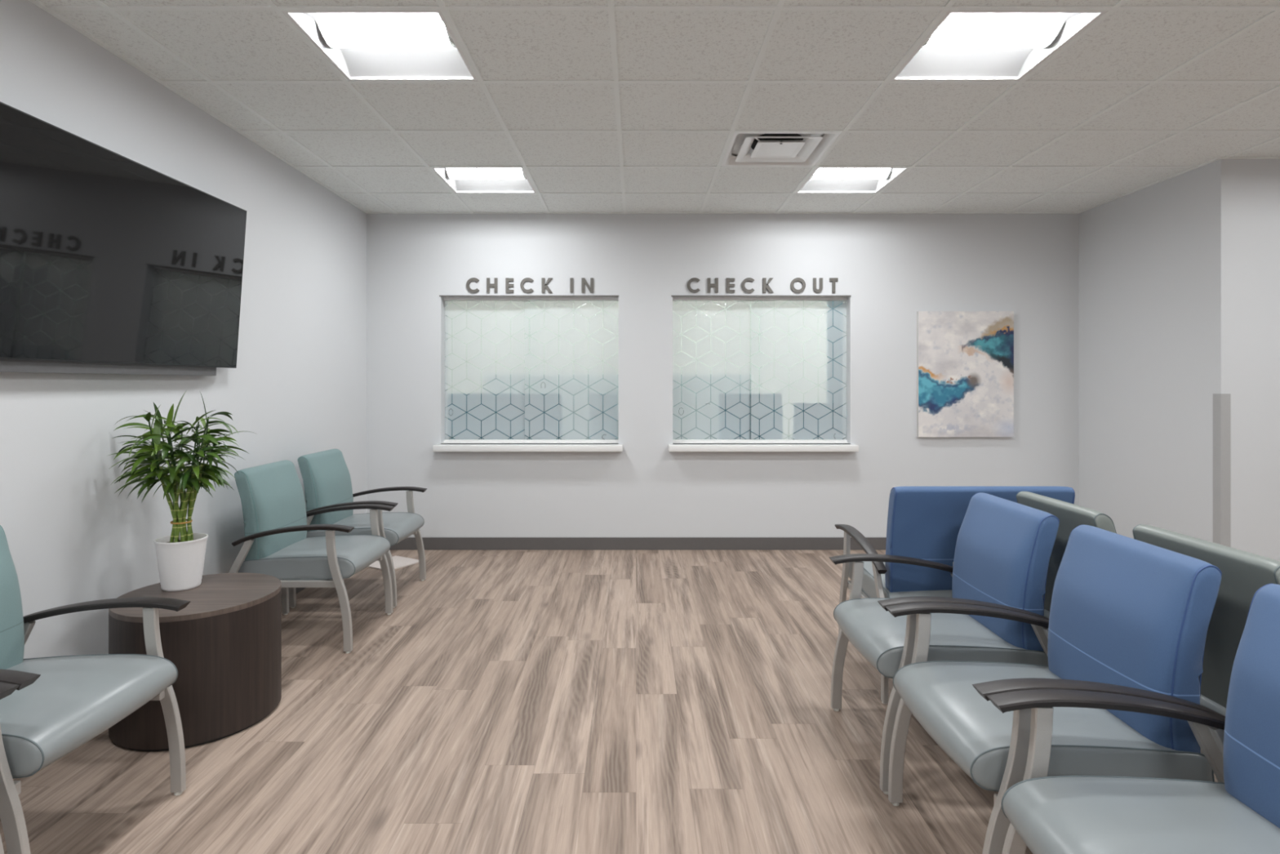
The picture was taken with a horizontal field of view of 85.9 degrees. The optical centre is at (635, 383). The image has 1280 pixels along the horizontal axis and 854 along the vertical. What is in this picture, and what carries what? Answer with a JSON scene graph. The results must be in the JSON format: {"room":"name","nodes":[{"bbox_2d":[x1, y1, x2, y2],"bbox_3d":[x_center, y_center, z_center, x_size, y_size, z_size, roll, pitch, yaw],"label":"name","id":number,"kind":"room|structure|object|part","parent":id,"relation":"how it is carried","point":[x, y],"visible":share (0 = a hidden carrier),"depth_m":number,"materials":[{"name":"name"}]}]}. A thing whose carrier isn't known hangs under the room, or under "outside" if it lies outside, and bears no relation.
{"room":"hospital interior","nodes":[
{"label":"hospital interior","id":0,"kind":"room"},
{"bbox_2d":[0,0,366,658],"bbox_3d":[-2.260,-0.167,0.555,0.200,3.000,9.910,0,0,0],"label":"wall","id":1,"kind":"structure","parent":0,"point":[298,383],"depth_m":3.12,"materials":[{"name":"paint"}]},
{"bbox_2d":[0,102,246,375],"bbox_3d":[-2.093,-0.469,2.845,0.135,0.862,1.470,0,0,0],"label":"television","id":2,"kind":"object","parent":1,"relation":"attached to","point":[111,263],"visible":1,"depth_m":2.66,"materials":[{"name":"plastic"}]},
{"bbox_2d":[295,587,305,594],"bbox_3d":[-2.155,1.283,0.650,0.010,0.100,9.700,0,0,0],"label":"baseboard","id":3,"kind":"structure","parent":1,"relation":"attached to","point":[297,589],"depth_m":4.38,"materials":[{"name":"rubber"}]},
{"bbox_2d":[589,393,617,439],"bbox_3d":[-0.280,0.711,5.880,0.240,1.245,0.040,0,0,0],"label":"partition panel","id":4,"kind":"object","parent":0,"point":[602,411],"visible":0.04,"depth_m":5.86,"materials":[{"name":"grey metal"}]},
{"bbox_2d":[0,550,1217,853],"bbox_3d":[2.220,1.383,1.650,9.160,0.100,12.100,0,0,0],"label":"floor","id":5,"kind":"structure","parent":0,"point":[506,701],"depth_m":2.56,"materials":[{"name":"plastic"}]},
{"bbox_2d":[0,681,18,853],"bbox_3d":[-1.779,0.883,1.322,0.655,0.899,0.624,0,0,0],"label":"chair","id":6,"kind":"object","parent":5,"relation":"on","point":[6,689],"visible":1,"depth_m":1.61,"materials":[{"name":"silver metal"}]},
{"bbox_3d":[-1.532,1.024,1.605,0.130,0.596,0.022,0,0,0],"label":"leg","id":7,"kind":"part","parent":6,"relation":"part of","materials":[{"name":"silver metal"}]},
{"bbox_3d":[-1.760,0.752,1.606,0.593,0.105,0.057,0,0,0],"label":"armrest","id":8,"kind":"part","parent":6,"relation":"part of","materials":[{"name":"black plastic"}]},
{"bbox_2d":[0,524,191,853],"bbox_3d":[-1.779,0.883,1.950,0.655,0.899,0.624,0,0,0],"label":"chair","id":9,"kind":"object","parent":5,"relation":"on","point":[60,704],"visible":0.98,"depth_m":1.98,"materials":[{"name":"grey leather"}]},
{"bbox_3d":[-1.993,0.700,1.950,0.166,0.531,0.486,0,0,0],"label":"backrest","id":10,"kind":"part","parent":9,"relation":"part of","materials":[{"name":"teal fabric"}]},
{"bbox_3d":[-1.532,1.024,1.667,0.130,0.596,0.022,0,0,0],"label":"leg","id":11,"kind":"part","parent":9,"relation":"part of","materials":[{"name":"silver metal"}]},
{"bbox_3d":[-1.760,0.752,1.666,0.593,0.105,0.057,0,0,0],"label":"armrest","id":12,"kind":"part","parent":9,"relation":"part of","materials":[{"name":"black plastic"}]},
{"bbox_3d":[-2.031,1.044,2.232,0.150,0.563,0.022,0,0,0],"label":"leg","id":13,"kind":"part","parent":9,"relation":"part of","materials":[{"name":"silver metal"}]},
{"bbox_3d":[-1.751,0.917,1.950,0.598,0.129,0.509,0,0,0],"label":"seat","id":14,"kind":"part","parent":9,"relation":"part of","materials":[{"name":"grey leather"}]},
{"bbox_3d":[-1.797,0.999,1.950,0.550,0.033,0.543,0,0,0],"label":"seat frame","id":15,"kind":"part","parent":9,"relation":"part of","materials":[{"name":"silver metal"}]},
{"bbox_3d":[-1.760,0.752,2.234,0.593,0.105,0.057,0,0,0],"label":"armrest","id":16,"kind":"part","parent":9,"relation":"part of","materials":[{"name":"black plastic"}]},
{"bbox_3d":[-1.532,1.024,2.232,0.130,0.596,0.022,0,0,0],"label":"leg","id":17,"kind":"part","parent":9,"relation":"part of","materials":[{"name":"silver metal"}]},
{"bbox_2d":[108,572,281,751],"bbox_3d":[-1.758,1.088,2.770,0.584,0.490,0.584,0,0,0],"label":"table","id":18,"kind":"object","parent":5,"relation":"on","point":[224,647],"visible":0.83,"depth_m":2.57,"materials":[{"name":"brown wood"}]},
{"bbox_2d":[153,533,208,591],"bbox_3d":[-1.885,0.742,2.850,0.189,0.203,0.189,0,0,0],"label":"pot","id":19,"kind":"object","parent":18,"relation":"on","point":[180,558],"depth_m":2.79,"materials":[{"name":"ceramic"}]},
{"bbox_2d":[108,390,257,591],"bbox_3d":[-1.879,0.435,2.853,0.520,0.816,0.507,0,0,0],"label":"bamboo","id":20,"kind":"object","parent":18,"relation":"on","point":[180,557],"visible":1,"depth_m":2.79,"materials":[{"name":"plant"}]},
{"bbox_2d":[229,460,395,653],"bbox_3d":[-1.717,0.883,3.685,0.655,0.899,0.624,0,0,0],"label":"chair","id":21,"kind":"object","parent":5,"relation":"on","point":[276,544],"visible":0.97,"depth_m":3.48,"materials":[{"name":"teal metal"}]},
{"bbox_3d":[-1.970,1.044,3.402,0.150,0.563,0.022,0,0,0],"label":"leg","id":22,"kind":"part","parent":21,"relation":"part of","materials":[{"name":"silver metal"}]},
{"bbox_3d":[-1.931,0.700,3.685,0.166,0.531,0.486,0,0,0],"label":"backrest","id":23,"kind":"part","parent":21,"relation":"part of","materials":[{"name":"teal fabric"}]},
{"bbox_3d":[-1.698,0.752,3.401,0.593,0.105,0.057,0,0,0],"label":"armrest","id":24,"kind":"part","parent":21,"relation":"part of","materials":[{"name":"black plastic"}]},
{"bbox_3d":[-1.970,1.044,3.967,0.150,0.563,0.022,0,0,0],"label":"leg","id":25,"kind":"part","parent":21,"relation":"part of","materials":[{"name":"silver metal"}]},
{"bbox_3d":[-1.689,0.917,3.685,0.598,0.129,0.509,0,0,0],"label":"seat","id":26,"kind":"part","parent":21,"relation":"part of","materials":[{"name":"grey leather"}]},
{"bbox_3d":[-1.735,0.999,3.685,0.550,0.033,0.543,0,0,0],"label":"seat frame","id":27,"kind":"part","parent":21,"relation":"part of","materials":[{"name":"silver metal"}]},
{"bbox_3d":[-1.470,1.024,3.402,0.130,0.596,0.022,0,0,0],"label":"leg","id":28,"kind":"part","parent":21,"relation":"part of","materials":[{"name":"silver metal"}]},
{"bbox_3d":[-1.698,0.752,3.969,0.593,0.105,0.057,0,0,0],"label":"armrest","id":29,"kind":"part","parent":21,"relation":"part of","materials":[{"name":"black plastic"}]},
{"bbox_3d":[-1.470,1.024,3.967,0.130,0.596,0.022,0,0,0],"label":"leg","id":30,"kind":"part","parent":21,"relation":"part of","materials":[{"name":"silver metal"}]},
{"bbox_2d":[288,448,426,608],"bbox_3d":[-1.735,0.883,4.367,0.655,0.899,0.624,0,0,0],"label":"chair","id":31,"kind":"object","parent":5,"relation":"on","point":[326,475],"visible":0.7,"depth_m":4.23,"materials":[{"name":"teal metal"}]},
{"bbox_3d":[-1.988,1.044,4.085,0.150,0.563,0.022,0,0,0],"label":"leg","id":32,"kind":"part","parent":31,"relation":"part of","materials":[{"name":"silver metal"}]},
{"bbox_3d":[-1.949,0.700,4.367,0.166,0.531,0.486,0,0,0],"label":"backrest","id":33,"kind":"part","parent":31,"relation":"part of","materials":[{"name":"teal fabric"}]},
{"bbox_3d":[-1.716,0.752,4.083,0.593,0.105,0.057,0,0,0],"label":"armrest","id":34,"kind":"part","parent":31,"relation":"part of","materials":[{"name":"black plastic"}]},
{"bbox_3d":[-1.707,0.917,4.367,0.598,0.129,0.509,0,0,0],"label":"seat","id":35,"kind":"part","parent":31,"relation":"part of","materials":[{"name":"grey leather"}]},
{"bbox_3d":[-1.488,1.024,4.085,0.130,0.596,0.022,0,0,0],"label":"leg","id":36,"kind":"part","parent":31,"relation":"part of","materials":[{"name":"silver metal"}]},
{"bbox_3d":[-1.716,0.752,4.651,0.593,0.105,0.057,0,0,0],"label":"armrest","id":37,"kind":"part","parent":31,"relation":"part of","materials":[{"name":"black plastic"}]},
{"bbox_3d":[-1.488,1.024,4.649,0.130,0.596,0.022,0,0,0],"label":"leg","id":38,"kind":"part","parent":31,"relation":"part of","materials":[{"name":"silver metal"}]},
{"bbox_2d":[366,555,418,569],"bbox_3d":[-1.798,1.328,5.077,0.290,0.008,0.310,0,0,30],"label":"floor panel","id":39,"kind":"object","parent":5,"relation":"on","point":[399,562],"visible":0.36,"depth_m":5.07,"materials":[{"name":"white"}]},
{"bbox_2d":[448,393,562,439],"bbox_3d":[-1.145,0.711,5.880,1.030,1.245,0.040,0,0,0],"label":"partition panel","id":40,"kind":"object","parent":5,"relation":"on","point":[466,411],"visible":0.02,"depth_m":5.86,"materials":[{"name":"clear glass"}]},
{"bbox_2d":[483,373,618,439],"bbox_3d":[-0.775,0.621,6.970,1.550,1.425,0.040,0,0,0],"label":"partition panel","id":41,"kind":"object","parent":5,"relation":"on","point":[510,386],"visible":0.02,"depth_m":6.95,"materials":[{"name":"clear glass"}]},
{"bbox_2d":[672,373,751,439],"bbox_3d":[0.720,0.621,6.970,0.900,1.425,0.040,0,0,0],"label":"partition panel","id":42,"kind":"object","parent":5,"relation":"on","point":[740,385],"visible":0.1,"depth_m":6.95,"materials":[{"name":"grey glass"}]},
{"bbox_2d":[719,393,782,439],"bbox_3d":[0.980,0.711,5.880,0.540,1.245,0.040,0,0,0],"label":"partition panel","id":43,"kind":"object","parent":5,"relation":"on","point":[774,410],"visible":0.04,"depth_m":5.86,"materials":[{"name":"glass"}]},
{"bbox_2d":[793,403,842,439],"bbox_3d":[1.635,0.750,5.880,0.570,1.165,0.040,0,0,0],"label":"partition panel","id":44,"kind":"object","parent":5,"relation":"on","point":[803,410],"visible":0.02,"depth_m":5.86,"materials":[{"name":"glass"}]},
{"bbox_2d":[826,301,842,403],"bbox_3d":[1.990,0.233,6.020,0.620,2.200,0.040,0,0,0],"label":"decal","id":45,"kind":"object","parent":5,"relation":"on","point":[833,308],"visible":0.02,"depth_m":6.00},
{"bbox_2d":[828,492,1059,794],"bbox_3d":[1.109,0.883,2.522,0.655,0.899,0.624,0,0,0],"label":"chair","id":46,"kind":"object","parent":5,"relation":"on","point":[1003,548],"visible":0.84,"depth_m":2.36,"materials":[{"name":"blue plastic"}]},
{"bbox_3d":[0.862,1.024,2.804,0.130,0.596,0.022,0,0,0],"label":"leg","id":47,"kind":"part","parent":46,"relation":"part of","materials":[{"name":"silver metal"}]},
{"bbox_3d":[1.090,0.752,2.806,0.593,0.105,0.057,0,0,0],"label":"armrest","id":48,"kind":"part","parent":46,"relation":"part of","materials":[{"name":"black plastic"}]},
{"bbox_3d":[0.862,1.024,2.240,0.130,0.596,0.022,0,0,0],"label":"leg","id":49,"kind":"part","parent":46,"relation":"part of","materials":[{"name":"silver metal"}]},
{"bbox_3d":[1.081,0.917,2.522,0.598,0.129,0.509,0,0,0],"label":"seat","id":50,"kind":"part","parent":46,"relation":"part of","materials":[{"name":"grey leather"}]},
{"bbox_3d":[1.090,0.752,2.238,0.593,0.105,0.057,0,0,0],"label":"armrest","id":51,"kind":"part","parent":46,"relation":"part of","materials":[{"name":"black plastic"}]},
{"bbox_3d":[1.323,0.700,2.522,0.166,0.531,0.486,0,0,0],"label":"backrest","id":52,"kind":"part","parent":46,"relation":"part of","materials":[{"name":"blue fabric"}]},
{"bbox_3d":[1.361,1.044,2.240,0.150,0.563,0.022,0,0,0],"label":"leg","id":53,"kind":"part","parent":46,"relation":"part of","materials":[{"name":"silver metal"}]},
{"bbox_2d":[835,485,1075,703],"bbox_3d":[1.462,0.883,3.173,0.909,0.899,0.655,0,0,0],"label":"chair","id":54,"kind":"object","parent":5,"relation":"on","point":[924,522],"visible":0.37,"depth_m":2.92,"materials":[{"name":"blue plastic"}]},
{"bbox_3d":[1.037,1.024,3.420,0.022,0.596,0.130,0,0,0],"label":"leg","id":55,"kind":"part","parent":54,"relation":"part of","materials":[{"name":"silver metal"}]},
{"bbox_3d":[1.462,0.999,3.155,0.828,0.033,0.550,0,0,0],"label":"seat frame","id":56,"kind":"part","parent":54,"relation":"part of","materials":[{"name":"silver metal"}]},
{"bbox_3d":[1.036,0.752,3.192,0.057,0.105,0.593,0,0,0],"label":"armrest","id":57,"kind":"part","parent":54,"relation":"part of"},
{"bbox_3d":[1.037,1.044,2.921,0.022,0.563,0.150,0,0,0],"label":"leg","id":58,"kind":"part","parent":54,"relation":"part of","materials":[{"name":"silver metal"}]},
{"bbox_3d":[1.462,0.917,3.201,0.794,0.129,0.598,0,0,0],"label":"seat","id":59,"kind":"part","parent":54,"relation":"part of","materials":[{"name":"grey leather"}]},
{"bbox_3d":[1.462,0.700,2.959,0.758,0.531,0.166,0,0,0],"label":"backrest","id":60,"kind":"part","parent":54,"relation":"part of","materials":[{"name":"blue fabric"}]},
{"bbox_2d":[885,524,1225,853],"bbox_3d":[1.114,0.883,1.895,0.655,0.899,0.624,0,0,0],"label":"chair","id":61,"kind":"object","parent":5,"relation":"on","point":[1129,616],"visible":0.83,"depth_m":1.74,"materials":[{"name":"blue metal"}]},
{"bbox_3d":[0.867,1.024,2.178,0.130,0.596,0.022,0,0,0],"label":"leg","id":62,"kind":"part","parent":61,"relation":"part of","materials":[{"name":"silver metal"}]},
{"bbox_3d":[1.095,0.752,2.179,0.593,0.105,0.057,0,0,0],"label":"armrest","id":63,"kind":"part","parent":61,"relation":"part of","materials":[{"name":"black plastic"}]},
{"bbox_3d":[1.132,0.999,1.895,0.550,0.033,0.543,0,0,0],"label":"seat frame","id":64,"kind":"part","parent":61,"relation":"part of","materials":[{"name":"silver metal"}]},
{"bbox_3d":[0.867,1.024,1.613,0.130,0.596,0.022,0,0,0],"label":"leg","id":65,"kind":"part","parent":61,"relation":"part of","materials":[{"name":"silver metal"}]},
{"bbox_3d":[1.367,1.044,2.178,0.150,0.563,0.022,0,0,0],"label":"leg","id":66,"kind":"part","parent":61,"relation":"part of","materials":[{"name":"silver metal"}]},
{"bbox_3d":[1.086,0.917,1.895,0.598,0.129,0.509,0,0,0],"label":"seat","id":67,"kind":"part","parent":61,"relation":"part of","materials":[{"name":"grey leather"}]},
{"bbox_3d":[1.095,0.752,1.611,0.593,0.105,0.057,0,0,0],"label":"armrest","id":68,"kind":"part","parent":61,"relation":"part of","materials":[{"name":"black plastic"}]},
{"bbox_3d":[1.328,0.700,1.895,0.166,0.531,0.486,0,0,0],"label":"backrest","id":69,"kind":"part","parent":61,"relation":"part of","materials":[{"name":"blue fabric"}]},
{"bbox_3d":[1.367,1.044,1.613,0.150,0.563,0.022,0,0,0],"label":"leg","id":70,"kind":"part","parent":61,"relation":"part of","materials":[{"name":"silver metal"}]},
{"bbox_2d":[1016,491,1116,617],"bbox_3d":[1.843,0.883,2.555,0.655,0.899,0.624,0,0,0],"label":"chair","id":71,"kind":"object","parent":5,"relation":"on","point":[1070,516],"visible":0.17,"depth_m":2.54,"materials":[{"name":"grey leather"}]},
{"bbox_3d":[1.871,0.917,2.555,0.598,0.129,0.509,0,0,0],"label":"seat","id":72,"kind":"part","parent":71,"relation":"part of","materials":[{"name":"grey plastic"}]},
{"bbox_2d":[986,583,1279,853],"bbox_3d":[1.119,0.883,1.268,0.655,0.899,0.624,0,0,0],"label":"chair","id":73,"kind":"object","parent":5,"relation":"on","point":[1240,814],"visible":1,"depth_m":1.42,"materials":[{"name":"grey leather"}]},
{"bbox_3d":[0.872,1.024,1.550,0.130,0.596,0.022,0,0,0],"label":"leg","id":74,"kind":"part","parent":73,"relation":"part of","materials":[{"name":"silver metal"}]},
{"bbox_3d":[1.100,0.752,1.552,0.593,0.105,0.057,0,0,0],"label":"armrest","id":75,"kind":"part","parent":73,"relation":"part of","materials":[{"name":"black plastic"}]},
{"bbox_3d":[1.091,0.917,1.268,0.598,0.129,0.509,0,0,0],"label":"seat","id":76,"kind":"part","parent":73,"relation":"part of","materials":[{"name":"grey leather"}]},
{"bbox_3d":[1.371,1.044,1.550,0.150,0.563,0.022,0,0,0],"label":"leg","id":77,"kind":"part","parent":73,"relation":"part of","materials":[{"name":"silver metal"}]},
{"bbox_3d":[1.333,0.700,1.268,0.166,0.531,0.486,0,0,0],"label":"backrest","id":78,"kind":"part","parent":73,"relation":"part of","materials":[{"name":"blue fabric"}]},
{"bbox_2d":[1132,524,1279,754],"bbox_3d":[1.843,0.883,1.900,0.655,0.899,0.624,0,0,0],"label":"chair","id":79,"kind":"object","parent":5,"relation":"on","point":[1243,572],"visible":0.27,"depth_m":1.85,"materials":[{"name":"grey leather"}]},
{"bbox_3d":[1.871,0.917,1.900,0.598,0.129,0.509,0,0,0],"label":"seat","id":80,"kind":"part","parent":79,"relation":"part of","materials":[{"name":"grey plastic"}]},
{"bbox_2d":[448,301,826,439],"bbox_3d":[0.695,-0.167,7.600,6.110,3.000,0.200,0,0,0],"label":"wall","id":81,"kind":"structure","parent":0,"point":[695,308],"depth_m":7.50,"materials":[{"name":"glass"}]},
{"bbox_2d":[28,0,1279,213],"bbox_3d":[2.220,-1.365,0.655,8.760,0.008,9.710,0,0,0],"label":"ceiling","id":82,"kind":"structure","parent":0,"point":[604,106],"depth_m":3.27,"materials":[{"name":"tile"}]},
{"bbox_2d":[281,10,477,80],"bbox_3d":[-1.005,-1.417,2.805,0.584,0.109,0.584,0,0,0],"label":"ceiling light","id":83,"kind":"object","parent":82,"relation":"attached to","point":[362,45],"visible":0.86,"depth_m":2.80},
{"bbox_3d":[-1.266,-1.412,2.805,0.030,0.080,0.552,0,0,0],"label":"plate","id":84,"kind":"part","parent":83,"relation":"part of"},
{"bbox_2d":[431,168,536,193],"bbox_3d":[-1.005,-1.417,4.635,0.584,0.109,0.584,0,0,0],"label":"ceiling light","id":85,"kind":"object","parent":82,"relation":"attached to","point":[460,180],"visible":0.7,"depth_m":4.78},
{"bbox_3d":[-1.266,-1.412,4.635,0.030,0.080,0.552,0,0,0],"label":"plate","id":86,"kind":"part","parent":85,"relation":"part of","materials":[{"name":"white metal"}]},
{"bbox_2d":[720,132,840,166],"bbox_3d":[0.825,-1.394,4.025,0.584,0.066,0.584,0,0,0],"label":"ceiling vent","id":87,"kind":"object","parent":82,"relation":"in","point":[744,148],"visible":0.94,"depth_m":4.02,"materials":[{"name":"metal"}]},
{"bbox_3d":[0.825,-1.370,4.025,0.272,0.014,0.272,0,0,0],"label":"plate","id":88,"kind":"part","parent":87,"relation":"part of","materials":[{"name":"metal"}]},
{"bbox_3d":[0.825,-1.423,4.025,0.524,0.008,0.524,0,0,0],"label":"backing plate","id":89,"kind":"part","parent":87,"relation":"part of","materials":[{"name":"metal"}]},
{"bbox_2d":[795,168,907,193],"bbox_3d":[1.435,-1.417,4.635,0.584,0.109,0.584,0,0,0],"label":"ceiling light","id":90,"kind":"object","parent":82,"relation":"attached to","point":[822,180],"visible":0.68,"depth_m":4.78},
{"bbox_3d":[1.696,-1.412,4.635,0.030,0.080,0.552,0,0,0],"label":"plate","id":91,"kind":"part","parent":90,"relation":"part of","materials":[{"name":"white metal"}]},
{"bbox_2d":[889,10,1107,80],"bbox_3d":[1.435,-1.417,2.805,0.584,0.109,0.584,0,0,0],"label":"ceiling light","id":92,"kind":"object","parent":82,"relation":"attached to","point":[964,45],"visible":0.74,"depth_m":2.80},
{"bbox_3d":[1.696,-1.412,2.805,0.030,0.080,0.552,0,0,0],"label":"plate","id":93,"kind":"part","parent":92,"relation":"part of","materials":[{"name":"white metal"}]},
{"bbox_2d":[366,213,1078,537],"bbox_3d":[0.595,-0.167,5.610,5.910,3.000,0.200,0,0,0],"label":"wall","id":94,"kind":"structure","parent":0,"point":[892,268],"depth_m":5.51,"materials":[{"name":"paint"}]},
{"bbox_2d":[466,277,479,293],"bbox_3d":[-1.306,-0.784,5.503,0.098,0.118,0.014,0,0,0],"label":"sign","id":95,"kind":"object","parent":94,"relation":"attached to","point":[472,279],"depth_m":5.50,"materials":[{"name":"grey metal"}]},
{"bbox_2d":[486,277,497,293],"bbox_3d":[-1.150,-0.784,5.503,0.085,0.118,0.014,0,0,0],"label":"sign","id":96,"kind":"object","parent":94,"relation":"attached to","point":[495,285],"depth_m":5.50,"materials":[{"name":"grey metal"}]},
{"bbox_2d":[505,277,513,293],"bbox_3d":[-1.013,-0.784,5.503,0.059,0.118,0.014,0,0,0],"label":"sign","id":97,"kind":"object","parent":94,"relation":"attached to","point":[508,285],"depth_m":5.50,"materials":[{"name":"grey metal"}]},
{"bbox_2d":[520,277,533,293],"bbox_3d":[-0.872,-0.784,5.503,0.104,0.118,0.014,0,0,0],"label":"sign","id":98,"kind":"object","parent":94,"relation":"attached to","point":[526,279],"depth_m":5.50,"materials":[{"name":"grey metal"}]},
{"bbox_2d":[432,295,622,451],"bbox_3d":[-0.853,-0.084,5.558,1.495,1.243,0.305,0,0,0],"label":"window","id":99,"kind":"structure","parent":94,"relation":"in","point":[452,310],"depth_m":5.61,"materials":[{"name":"clear glass"}]},
{"bbox_3d":[-0.853,0.509,5.558,1.495,0.058,0.305,0,0,0],"label":"sill","id":100,"kind":"part","parent":99,"relation":"part of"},
{"bbox_3d":[-0.857,-0.701,5.508,1.439,0.009,0.009,0,0,0],"label":"head trim","id":101,"kind":"part","parent":99,"relation":"part of","materials":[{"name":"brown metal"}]},
{"bbox_3d":[-0.525,-0.109,5.607,0.767,1.136,0.005,0,0,0],"label":"sliding pane","id":102,"kind":"part","parent":99,"relation":"part of","materials":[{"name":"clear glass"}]},
{"bbox_2d":[542,277,552,293],"bbox_3d":[-0.709,-0.784,5.503,0.078,0.118,0.014,0,0,0],"label":"sign","id":103,"kind":"object","parent":94,"relation":"attached to","point":[544,286],"depth_m":5.50,"materials":[{"name":"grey metal"}]},
{"bbox_2d":[569,277,573,293],"bbox_3d":[-0.516,-0.784,5.503,0.020,0.118,0.014,0,0,0],"label":"sign","id":104,"kind":"object","parent":94,"relation":"attached to","point":[571,278],"depth_m":5.50,"materials":[{"name":"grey metal"}]},
{"bbox_2d":[581,277,593,293],"bbox_3d":[-0.389,-0.784,5.503,0.091,0.118,0.014,0,0,0],"label":"sign","id":105,"kind":"object","parent":94,"relation":"attached to","point":[590,288],"depth_m":5.50,"materials":[{"name":"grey metal"}]},
{"bbox_2d":[389,537,886,550],"bbox_3d":[0.695,1.283,5.505,5.708,0.100,0.010,0,0,0],"label":"baseboard","id":106,"kind":"structure","parent":94,"relation":"attached to","point":[409,543],"depth_m":5.50,"materials":[{"name":"rubber"}]},
{"bbox_2d":[687,277,700,293],"bbox_3d":[0.463,-0.784,5.503,0.098,0.118,0.014,0,0,0],"label":"sign","id":107,"kind":"object","parent":94,"relation":"attached to","point":[695,279],"depth_m":5.50,"materials":[{"name":"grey metal"}]},
{"bbox_2d":[707,277,718,293],"bbox_3d":[0.616,-0.784,5.503,0.078,0.118,0.014,0,0,0],"label":"sign","id":108,"kind":"object","parent":94,"relation":"attached to","point":[710,285],"depth_m":5.50,"materials":[{"name":"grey metal"}]},
{"bbox_2d":[726,277,734,293],"bbox_3d":[0.757,-0.784,5.503,0.059,0.118,0.014,0,0,0],"label":"sign","id":109,"kind":"object","parent":94,"relation":"attached to","point":[728,279],"depth_m":5.50,"materials":[{"name":"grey metal"}]},
{"bbox_2d":[741,277,755,293],"bbox_3d":[0.897,-0.784,5.503,0.104,0.118,0.014,0,0,0],"label":"sign","id":110,"kind":"object","parent":94,"relation":"attached to","point":[747,279],"depth_m":5.50,"materials":[{"name":"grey metal"}]},
{"bbox_2d":[668,295,858,451],"bbox_3d":[1.006,-0.084,5.558,1.495,1.243,0.305,0,0,0],"label":"window","id":111,"kind":"structure","parent":94,"relation":"in","point":[696,436],"depth_m":5.61,"materials":[{"name":"clear glass"}]},
{"bbox_3d":[1.002,-0.701,5.508,1.439,0.009,0.009,0,0,0],"label":"head trim","id":112,"kind":"part","parent":111,"relation":"part of","materials":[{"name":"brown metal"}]},
{"bbox_3d":[1.006,0.509,5.558,1.495,0.058,0.305,0,0,0],"label":"sill","id":113,"kind":"part","parent":111,"relation":"part of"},
{"bbox_3d":[1.327,-0.109,5.607,0.781,1.136,0.005,0,0,0],"label":"sliding pane","id":114,"kind":"part","parent":111,"relation":"part of","materials":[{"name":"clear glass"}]},
{"bbox_2d":[762,277,773,293],"bbox_3d":[1.054,-0.784,5.503,0.078,0.118,0.014,0,0,0],"label":"sign","id":115,"kind":"object","parent":94,"relation":"attached to","point":[766,285],"depth_m":5.50,"materials":[{"name":"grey metal"}]},
{"bbox_2d":[790,277,805,293],"bbox_3d":[1.295,-0.784,5.503,0.118,0.118,0.014,0,0,0],"label":"letter","id":116,"kind":"object","parent":94,"relation":"attached to","point":[796,279],"depth_m":5.50,"materials":[{"name":"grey metal"}]},
{"bbox_2d":[813,277,822,293],"bbox_3d":[1.455,-0.784,5.503,0.072,0.118,0.014,0,0,0],"label":"sign","id":117,"kind":"object","parent":94,"relation":"attached to","point":[815,289],"depth_m":5.50,"materials":[{"name":"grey metal"}]},
{"bbox_2d":[829,277,838,293],"bbox_3d":[1.583,-0.784,5.503,0.065,0.118,0.014,0,0,0],"label":"sign","id":118,"kind":"object","parent":94,"relation":"attached to","point":[832,279],"depth_m":5.50,"materials":[{"name":"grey metal"}]},
{"bbox_2d":[916,311,1013,436],"bbox_3d":[2.629,-0.073,5.490,0.758,1.002,0.037,0,0,0],"label":"wall art","id":119,"kind":"object","parent":94,"relation":"attached to","point":[965,359],"visible":1,"depth_m":5.47,"materials":[{"name":"fabric"}]},
{"bbox_3d":[2.629,-0.073,5.491,0.758,1.002,0.037,0,0,0],"label":"stretcher frame","id":120,"kind":"part","parent":119,"relation":"part of","materials":[{"name":"fabric"}]},
{"bbox_2d":[1078,159,1279,560],"bbox_3d":[5.075,-0.167,4.940,3.050,3.000,1.540,0,0,0],"label":"wall","id":121,"kind":"structure","parent":0,"point":[1179,276],"depth_m":4.47,"materials":[{"name":"paint"}]},
{"bbox_2d":[1213,393,1231,546],"bbox_3d":[3.575,0.648,4.196,0.059,1.170,0.059,0,0,0],"label":"trim","id":122,"kind":"structure","parent":121,"relation":"attached to","point":[1221,402],"depth_m":4.17,"materials":[{"name":"plastic"}]}
]}

